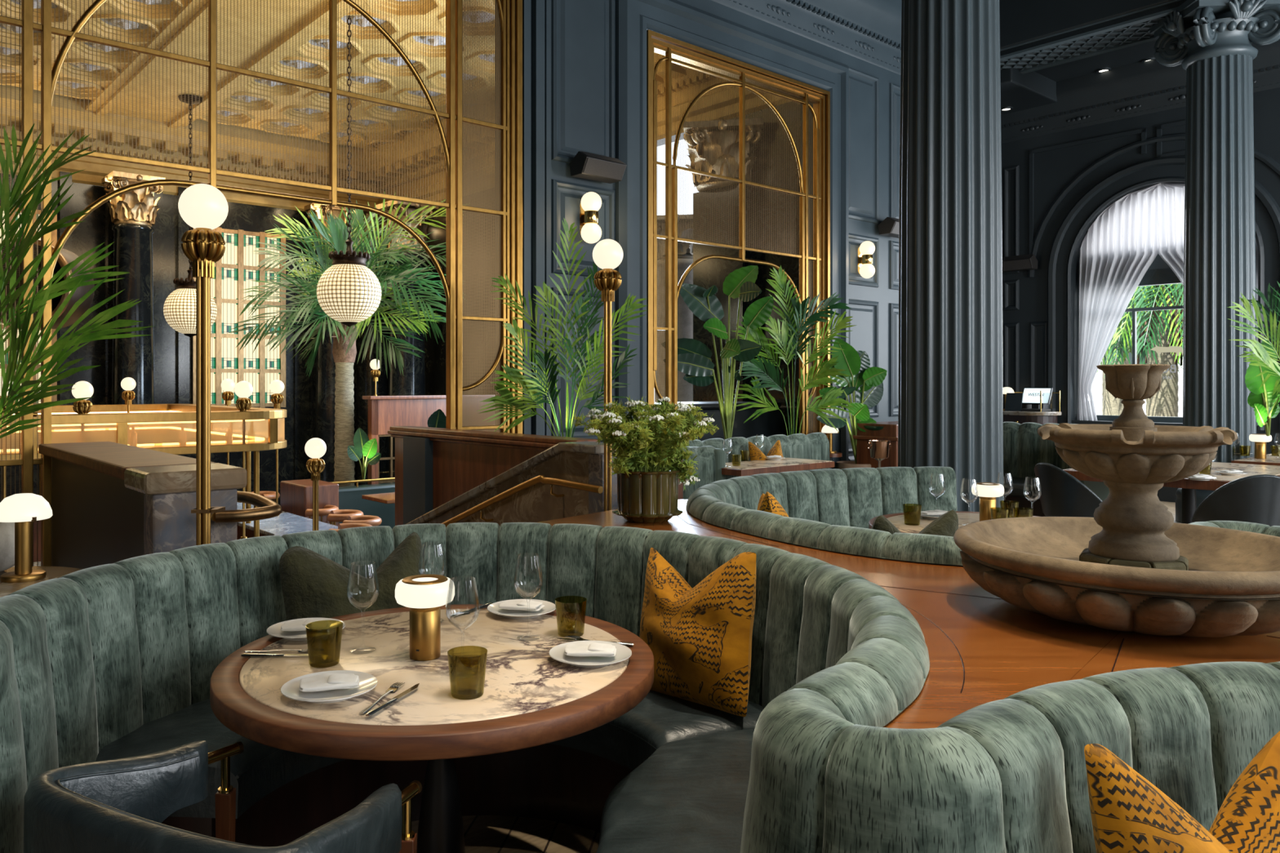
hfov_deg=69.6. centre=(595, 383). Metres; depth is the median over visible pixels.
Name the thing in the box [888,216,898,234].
grille
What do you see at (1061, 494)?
shell chair
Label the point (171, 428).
bar
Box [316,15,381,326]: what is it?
chandelier
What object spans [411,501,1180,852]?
floor
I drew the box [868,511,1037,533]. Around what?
round table
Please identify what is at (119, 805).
tub chair
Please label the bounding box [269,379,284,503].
lamp post
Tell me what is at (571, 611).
tumbler
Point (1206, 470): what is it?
tumbler
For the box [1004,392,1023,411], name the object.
menu board
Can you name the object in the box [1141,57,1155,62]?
recessed light
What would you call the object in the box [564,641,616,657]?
napkin
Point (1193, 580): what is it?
basin
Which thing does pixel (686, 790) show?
seat cushion
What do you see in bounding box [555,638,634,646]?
knife
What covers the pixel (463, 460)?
wall
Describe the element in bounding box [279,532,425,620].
pillow
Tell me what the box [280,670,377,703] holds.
plate
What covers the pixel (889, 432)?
base cabinet
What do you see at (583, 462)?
balustrade
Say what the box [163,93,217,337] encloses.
chandelier
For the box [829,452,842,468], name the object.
table
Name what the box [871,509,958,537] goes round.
pillow
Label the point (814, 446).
booth seat
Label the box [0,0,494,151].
ceiling
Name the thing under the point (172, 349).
wall
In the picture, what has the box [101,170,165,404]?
marble column
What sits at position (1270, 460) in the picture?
dining table
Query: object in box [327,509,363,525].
bar stool
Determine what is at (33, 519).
switch
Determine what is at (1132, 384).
vase
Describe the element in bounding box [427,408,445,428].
plant
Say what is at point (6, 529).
stone ball
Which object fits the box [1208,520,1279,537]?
banquette
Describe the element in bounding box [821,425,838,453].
dome lamp
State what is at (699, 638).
pillow
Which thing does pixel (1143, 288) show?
palm
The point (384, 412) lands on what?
wall
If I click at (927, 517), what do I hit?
plate
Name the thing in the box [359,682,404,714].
fork
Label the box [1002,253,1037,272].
wall speaker
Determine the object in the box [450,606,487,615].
fork
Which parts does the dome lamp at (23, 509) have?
stem, lamp shade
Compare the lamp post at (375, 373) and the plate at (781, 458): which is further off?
the lamp post at (375, 373)
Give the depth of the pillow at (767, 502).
4.03 m
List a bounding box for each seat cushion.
[95,699,346,818]
[548,689,764,770]
[596,728,754,852]
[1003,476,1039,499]
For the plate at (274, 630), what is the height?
0.021 m
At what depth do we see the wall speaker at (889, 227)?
10.96 m
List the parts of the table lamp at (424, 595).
lamp shade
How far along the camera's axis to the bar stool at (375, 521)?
10.16 m
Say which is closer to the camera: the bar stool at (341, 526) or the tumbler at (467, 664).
the tumbler at (467, 664)
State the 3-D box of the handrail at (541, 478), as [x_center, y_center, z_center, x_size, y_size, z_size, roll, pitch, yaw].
[-0.939,1.030,6.264,0.118,0.970,3.031,0,0,-40]
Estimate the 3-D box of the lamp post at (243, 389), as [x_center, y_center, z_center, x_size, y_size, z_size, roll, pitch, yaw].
[-3.503,0.774,9.150,0.173,1.601,0.173,0,0,0]
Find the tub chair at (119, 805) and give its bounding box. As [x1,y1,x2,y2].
[23,740,422,852]
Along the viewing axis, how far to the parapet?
4.21 m
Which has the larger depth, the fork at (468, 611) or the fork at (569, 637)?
the fork at (468, 611)
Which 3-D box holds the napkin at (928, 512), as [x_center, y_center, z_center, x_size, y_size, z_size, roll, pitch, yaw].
[1.849,0.701,5.012,0.138,0.024,0.101,0,0,0]
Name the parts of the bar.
reeded glass, rail, rail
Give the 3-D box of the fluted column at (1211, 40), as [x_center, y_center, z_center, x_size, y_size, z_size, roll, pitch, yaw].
[6.572,-1.237,9.700,1.058,5.422,1.054,0,0,0]
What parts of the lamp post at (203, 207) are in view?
globe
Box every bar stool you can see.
[251,491,279,502]
[305,505,338,525]
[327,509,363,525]
[328,523,372,531]
[342,515,382,526]
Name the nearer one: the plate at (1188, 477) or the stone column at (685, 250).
the plate at (1188, 477)
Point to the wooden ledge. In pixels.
(983, 648)
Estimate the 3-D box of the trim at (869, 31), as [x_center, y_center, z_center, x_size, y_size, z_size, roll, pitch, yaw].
[-1.705,-4.423,6.599,19.834,1.155,0.316,0,0,-40]
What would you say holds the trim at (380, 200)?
attached to the wall at (435, 353)
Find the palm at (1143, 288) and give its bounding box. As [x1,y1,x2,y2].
[1098,283,1183,370]
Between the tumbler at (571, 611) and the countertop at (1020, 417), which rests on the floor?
the countertop at (1020, 417)
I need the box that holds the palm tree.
[228,191,471,486]
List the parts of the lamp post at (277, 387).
globe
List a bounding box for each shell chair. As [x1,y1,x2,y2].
[1034,462,1102,517]
[1191,474,1279,526]
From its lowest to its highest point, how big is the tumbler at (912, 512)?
0.102 m
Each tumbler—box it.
[305,620,342,667]
[447,645,487,700]
[555,595,586,637]
[731,454,741,466]
[740,450,749,461]
[902,503,921,525]
[990,507,1010,519]
[1000,500,1018,517]
[1013,507,1033,517]
[1199,462,1212,475]
[1239,445,1250,456]
[1270,445,1279,456]
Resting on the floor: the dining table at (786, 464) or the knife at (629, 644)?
the dining table at (786, 464)
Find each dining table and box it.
[721,457,834,476]
[1062,462,1279,524]
[1231,453,1279,466]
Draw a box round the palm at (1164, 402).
[1094,283,1183,417]
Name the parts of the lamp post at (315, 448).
globe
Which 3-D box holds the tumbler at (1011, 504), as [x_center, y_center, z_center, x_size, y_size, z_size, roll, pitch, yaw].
[2.211,0.682,4.916,0.094,0.102,0.094,0,0,0]
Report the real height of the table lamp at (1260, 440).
0.240 m
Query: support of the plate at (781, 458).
on the dining table at (786, 464)
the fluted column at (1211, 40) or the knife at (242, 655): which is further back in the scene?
the fluted column at (1211, 40)
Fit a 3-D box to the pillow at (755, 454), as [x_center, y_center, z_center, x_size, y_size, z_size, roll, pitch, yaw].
[1.666,0.775,8.914,0.445,0.436,0.191,0,0,-34]
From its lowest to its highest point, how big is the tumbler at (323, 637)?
0.102 m
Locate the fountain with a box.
[953,364,1279,637]
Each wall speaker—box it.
[569,151,626,183]
[877,216,898,238]
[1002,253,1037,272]
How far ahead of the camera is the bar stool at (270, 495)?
12.63 m
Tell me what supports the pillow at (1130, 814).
on the banquette at (1008, 775)
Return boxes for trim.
[0,84,377,211]
[363,52,795,204]
[711,0,902,75]
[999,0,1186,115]
[1000,0,1181,73]
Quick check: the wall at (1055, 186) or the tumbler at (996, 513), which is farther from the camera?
the wall at (1055, 186)
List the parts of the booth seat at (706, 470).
panel, backrest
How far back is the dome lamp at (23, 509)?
3.42 m
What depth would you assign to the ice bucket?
8.93 m
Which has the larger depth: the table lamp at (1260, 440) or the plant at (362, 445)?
the plant at (362, 445)
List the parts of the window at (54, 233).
pane, pane, pane, pane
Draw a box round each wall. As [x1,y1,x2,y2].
[0,171,358,505]
[362,395,494,484]
[386,101,800,435]
[387,426,598,525]
[403,0,900,524]
[1000,39,1279,502]
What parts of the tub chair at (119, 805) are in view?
leg, leg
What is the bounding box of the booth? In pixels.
[280,477,395,528]
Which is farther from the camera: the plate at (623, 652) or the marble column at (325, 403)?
the marble column at (325, 403)
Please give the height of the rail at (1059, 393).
0.280 m
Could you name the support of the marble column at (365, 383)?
on the floor
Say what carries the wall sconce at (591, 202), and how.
attached to the wall at (584, 61)
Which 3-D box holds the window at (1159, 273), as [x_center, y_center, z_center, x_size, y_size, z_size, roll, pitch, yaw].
[7.309,-1.015,11.752,0.120,3.020,2.100,0,0,-40]
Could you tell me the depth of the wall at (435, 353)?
11.31 m
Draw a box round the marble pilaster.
[684,118,763,401]
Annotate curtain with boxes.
[1077,182,1161,421]
[1156,182,1257,425]
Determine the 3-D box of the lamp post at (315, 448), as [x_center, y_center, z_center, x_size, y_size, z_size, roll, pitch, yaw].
[-2.377,1.568,7.800,0.177,2.215,0.177,0,0,0]
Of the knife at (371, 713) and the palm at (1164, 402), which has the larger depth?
the palm at (1164, 402)
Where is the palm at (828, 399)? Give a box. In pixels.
[732,265,856,435]
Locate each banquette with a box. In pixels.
[0,522,929,852]
[685,466,1219,565]
[822,662,1279,852]
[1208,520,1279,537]
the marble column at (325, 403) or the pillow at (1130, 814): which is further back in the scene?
the marble column at (325, 403)
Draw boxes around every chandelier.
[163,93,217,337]
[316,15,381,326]
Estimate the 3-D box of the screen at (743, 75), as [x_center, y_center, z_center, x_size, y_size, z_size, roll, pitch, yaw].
[1.525,-1.340,9.553,2.834,3.930,0.141,0,0,-40]
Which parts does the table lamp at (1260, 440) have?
lamp shade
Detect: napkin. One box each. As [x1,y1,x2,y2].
[280,618,327,631]
[298,673,359,692]
[498,599,545,611]
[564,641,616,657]
[766,455,781,457]
[920,510,947,515]
[1190,474,1212,477]
[1219,469,1243,472]
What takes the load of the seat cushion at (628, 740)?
on the banquette at (118, 660)
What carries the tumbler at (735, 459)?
on the dining table at (786, 464)
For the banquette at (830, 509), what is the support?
on the floor
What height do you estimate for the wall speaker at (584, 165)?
0.203 m
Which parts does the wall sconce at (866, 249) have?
plate, globe, globe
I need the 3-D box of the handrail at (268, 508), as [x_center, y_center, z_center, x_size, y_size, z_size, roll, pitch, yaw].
[-1.603,0.530,4.019,0.297,0.082,0.593,0,0,-40]
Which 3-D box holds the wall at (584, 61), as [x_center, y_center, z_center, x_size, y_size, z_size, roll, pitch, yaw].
[-1.784,-1.050,6.903,20.108,7.750,0.451,0,0,-40]
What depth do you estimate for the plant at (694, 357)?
9.02 m
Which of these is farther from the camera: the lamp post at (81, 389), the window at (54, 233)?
the window at (54, 233)
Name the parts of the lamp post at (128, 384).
globe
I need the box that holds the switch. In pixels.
[31,516,36,522]
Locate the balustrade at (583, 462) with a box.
[404,441,623,526]
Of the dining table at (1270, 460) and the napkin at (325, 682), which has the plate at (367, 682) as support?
the napkin at (325, 682)
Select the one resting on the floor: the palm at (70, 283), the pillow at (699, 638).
the palm at (70, 283)
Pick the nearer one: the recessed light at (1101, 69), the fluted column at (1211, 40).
the fluted column at (1211, 40)
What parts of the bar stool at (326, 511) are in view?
backrest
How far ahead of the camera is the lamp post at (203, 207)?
3.52 m
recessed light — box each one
[1000,106,1013,111]
[1096,66,1111,73]
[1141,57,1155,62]
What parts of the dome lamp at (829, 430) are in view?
lamp shade, stem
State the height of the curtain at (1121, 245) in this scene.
3.880 m
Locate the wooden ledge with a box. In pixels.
[537,499,1279,728]
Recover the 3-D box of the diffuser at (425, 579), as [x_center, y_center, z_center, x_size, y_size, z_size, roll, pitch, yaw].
[-0.459,0.528,2.468,0.074,0.001,0.074,0,0,17]
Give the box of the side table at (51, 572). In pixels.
[0,566,81,597]
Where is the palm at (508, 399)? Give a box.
[476,217,647,437]
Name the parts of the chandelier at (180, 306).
crown, chain, bead globe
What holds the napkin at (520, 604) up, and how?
on the plate at (494, 608)
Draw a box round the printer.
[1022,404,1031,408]
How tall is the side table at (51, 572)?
0.742 m
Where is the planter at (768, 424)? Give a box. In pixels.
[653,400,782,440]
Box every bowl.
[863,425,884,431]
[1037,422,1237,484]
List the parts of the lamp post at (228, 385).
globe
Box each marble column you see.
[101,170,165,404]
[304,203,357,482]
[351,209,388,485]
[375,200,438,483]
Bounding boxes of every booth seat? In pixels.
[648,445,715,499]
[687,432,830,481]
[1003,422,1109,516]
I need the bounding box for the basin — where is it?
[953,516,1279,637]
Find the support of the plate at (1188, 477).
on the dining table at (1188, 486)
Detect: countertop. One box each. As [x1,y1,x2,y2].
[1002,410,1061,424]
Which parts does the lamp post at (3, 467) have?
globe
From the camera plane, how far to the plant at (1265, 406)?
8.02 m
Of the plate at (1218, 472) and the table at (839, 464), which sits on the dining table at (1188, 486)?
the plate at (1218, 472)
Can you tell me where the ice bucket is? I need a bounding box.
[867,440,891,467]
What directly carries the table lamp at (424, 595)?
on the round table at (530, 698)
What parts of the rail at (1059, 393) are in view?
rail, post, post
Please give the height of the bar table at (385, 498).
1.220 m
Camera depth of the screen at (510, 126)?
6.83 m
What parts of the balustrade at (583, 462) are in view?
marble panel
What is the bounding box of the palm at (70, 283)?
[0,123,155,438]
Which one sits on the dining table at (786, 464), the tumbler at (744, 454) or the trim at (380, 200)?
the tumbler at (744, 454)
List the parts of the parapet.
panel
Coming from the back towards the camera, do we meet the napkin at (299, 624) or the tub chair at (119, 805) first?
the napkin at (299, 624)
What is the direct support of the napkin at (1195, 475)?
on the plate at (1188, 477)
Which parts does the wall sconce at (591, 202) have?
plate, globe, globe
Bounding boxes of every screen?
[0,0,522,566]
[646,29,830,437]
[1022,387,1053,411]
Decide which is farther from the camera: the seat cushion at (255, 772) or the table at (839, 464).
the table at (839, 464)
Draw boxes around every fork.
[244,648,307,653]
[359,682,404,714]
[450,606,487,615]
[564,635,591,640]
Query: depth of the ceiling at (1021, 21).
10.91 m
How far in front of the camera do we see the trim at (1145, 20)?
10.65 m
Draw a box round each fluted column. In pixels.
[897,0,1003,511]
[1150,0,1279,523]
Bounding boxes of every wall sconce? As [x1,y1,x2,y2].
[579,191,601,243]
[857,240,875,278]
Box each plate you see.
[266,617,345,640]
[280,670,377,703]
[487,599,555,618]
[549,640,631,667]
[764,457,785,460]
[920,512,941,519]
[1186,476,1217,480]
[1214,471,1247,475]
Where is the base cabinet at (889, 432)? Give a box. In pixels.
[852,421,897,468]
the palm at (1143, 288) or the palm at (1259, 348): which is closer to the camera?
the palm at (1259, 348)
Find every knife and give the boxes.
[240,653,308,657]
[365,683,419,716]
[448,602,493,617]
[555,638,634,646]
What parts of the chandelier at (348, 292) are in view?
crown, bead globe, chain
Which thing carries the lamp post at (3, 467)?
on the bar
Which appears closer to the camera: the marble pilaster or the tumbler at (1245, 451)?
the tumbler at (1245, 451)
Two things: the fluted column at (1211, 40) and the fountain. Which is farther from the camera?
the fluted column at (1211, 40)
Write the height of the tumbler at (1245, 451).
0.102 m
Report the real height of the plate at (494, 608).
0.021 m
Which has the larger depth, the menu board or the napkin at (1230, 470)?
the menu board
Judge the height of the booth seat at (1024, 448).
1.060 m
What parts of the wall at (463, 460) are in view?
panel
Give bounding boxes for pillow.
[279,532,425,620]
[639,547,755,716]
[748,440,782,460]
[756,491,788,516]
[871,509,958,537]
[1084,730,1279,852]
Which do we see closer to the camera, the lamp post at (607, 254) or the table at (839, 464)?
the lamp post at (607, 254)
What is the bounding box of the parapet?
[38,441,247,569]
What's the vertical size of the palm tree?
5.368 m
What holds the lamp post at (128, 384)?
on the bar
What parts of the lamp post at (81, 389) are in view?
globe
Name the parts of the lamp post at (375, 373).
globe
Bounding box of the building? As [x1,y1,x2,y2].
[1093,234,1182,416]
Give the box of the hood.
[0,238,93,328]
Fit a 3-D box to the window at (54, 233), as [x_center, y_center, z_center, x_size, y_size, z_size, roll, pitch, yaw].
[-9.439,-1.228,14.854,1.271,3.271,0.080,0,0,-40]
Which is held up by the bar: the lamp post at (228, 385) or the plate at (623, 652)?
the lamp post at (228, 385)
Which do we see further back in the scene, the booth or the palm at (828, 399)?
the booth
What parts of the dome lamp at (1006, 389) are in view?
lamp shade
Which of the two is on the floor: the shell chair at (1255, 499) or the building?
the shell chair at (1255, 499)
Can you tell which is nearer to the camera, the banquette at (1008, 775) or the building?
the banquette at (1008, 775)
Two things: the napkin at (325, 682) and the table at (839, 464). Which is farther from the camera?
the table at (839, 464)
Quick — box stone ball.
[0,522,14,571]
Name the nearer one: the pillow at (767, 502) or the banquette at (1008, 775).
the banquette at (1008, 775)
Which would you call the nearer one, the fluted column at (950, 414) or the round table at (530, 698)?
the round table at (530, 698)
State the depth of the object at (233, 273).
17.20 m
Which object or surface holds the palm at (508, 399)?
on the floor
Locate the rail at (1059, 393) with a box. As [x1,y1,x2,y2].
[1014,391,1060,412]
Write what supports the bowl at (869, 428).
on the base cabinet at (889, 432)
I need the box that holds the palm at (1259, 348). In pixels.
[1226,281,1279,395]
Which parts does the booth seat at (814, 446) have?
arm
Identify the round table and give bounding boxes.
[209,604,653,852]
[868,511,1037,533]
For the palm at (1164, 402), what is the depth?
24.63 m
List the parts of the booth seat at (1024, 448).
backrest, arm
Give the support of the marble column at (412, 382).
on the floor
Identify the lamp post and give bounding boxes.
[0,377,14,499]
[71,381,93,414]
[120,377,136,413]
[177,183,228,545]
[221,378,235,465]
[234,380,253,539]
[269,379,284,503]
[304,437,326,530]
[369,359,380,395]
[592,239,623,511]
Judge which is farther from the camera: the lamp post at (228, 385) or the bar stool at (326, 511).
the lamp post at (228, 385)
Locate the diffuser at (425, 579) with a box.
[411,577,438,582]
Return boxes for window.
[0,205,57,404]
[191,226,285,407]
[1096,253,1183,422]
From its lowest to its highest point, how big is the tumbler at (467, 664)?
0.102 m
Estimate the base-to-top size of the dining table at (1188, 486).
0.742 m
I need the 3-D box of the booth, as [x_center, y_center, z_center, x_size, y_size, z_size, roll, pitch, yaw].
[-2.996,1.968,12.316,2.200,1.413,0.800,0,0,-40]
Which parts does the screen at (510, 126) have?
panel, panel, panel, panel, frame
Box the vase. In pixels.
[1096,364,1170,440]
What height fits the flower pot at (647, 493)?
0.576 m
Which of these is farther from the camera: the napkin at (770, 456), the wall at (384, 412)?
the wall at (384, 412)
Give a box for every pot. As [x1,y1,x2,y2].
[569,396,719,524]
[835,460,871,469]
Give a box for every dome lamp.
[0,493,52,582]
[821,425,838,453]
[1002,386,1014,410]
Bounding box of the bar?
[0,404,337,567]
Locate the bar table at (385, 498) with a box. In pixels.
[361,492,395,503]
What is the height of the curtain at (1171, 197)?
3.880 m
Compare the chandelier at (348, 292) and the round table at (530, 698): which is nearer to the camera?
the round table at (530, 698)
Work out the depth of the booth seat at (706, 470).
7.93 m
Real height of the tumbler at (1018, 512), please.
0.102 m
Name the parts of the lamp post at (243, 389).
globe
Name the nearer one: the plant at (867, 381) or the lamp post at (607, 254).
the lamp post at (607, 254)
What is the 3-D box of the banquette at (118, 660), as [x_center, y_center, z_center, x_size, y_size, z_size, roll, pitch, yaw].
[-0.349,1.005,2.587,2.380,0.940,2.077,0,0,12]
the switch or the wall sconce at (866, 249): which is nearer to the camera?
the switch
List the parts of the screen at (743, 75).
panel, panel, panel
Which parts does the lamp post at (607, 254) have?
globe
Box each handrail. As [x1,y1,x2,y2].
[210,491,282,523]
[440,475,603,527]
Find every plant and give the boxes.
[346,427,381,479]
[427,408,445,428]
[661,265,773,439]
[816,339,887,469]
[1244,338,1279,435]
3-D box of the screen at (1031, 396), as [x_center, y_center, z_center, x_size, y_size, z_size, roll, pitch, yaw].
[5.923,0.215,12.390,0.230,0.320,0.400,0,0,-35]
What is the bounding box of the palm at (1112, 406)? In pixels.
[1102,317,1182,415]
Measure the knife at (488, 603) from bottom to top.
0.009 m
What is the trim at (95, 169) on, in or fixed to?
attached to the wall at (172, 349)
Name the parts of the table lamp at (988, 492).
lamp shade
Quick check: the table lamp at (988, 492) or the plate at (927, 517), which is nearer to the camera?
the table lamp at (988, 492)
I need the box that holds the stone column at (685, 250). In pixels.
[654,213,693,402]
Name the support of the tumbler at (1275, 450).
on the dining table at (1270, 460)
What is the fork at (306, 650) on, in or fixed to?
on the round table at (530, 698)
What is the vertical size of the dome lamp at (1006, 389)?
0.327 m
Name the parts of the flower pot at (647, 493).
pot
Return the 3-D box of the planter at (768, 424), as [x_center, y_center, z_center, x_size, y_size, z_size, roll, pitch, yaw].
[1.280,1.447,10.642,1.840,2.456,0.880,0,0,-40]
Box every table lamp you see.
[395,574,454,661]
[971,482,1004,521]
[1248,433,1271,458]

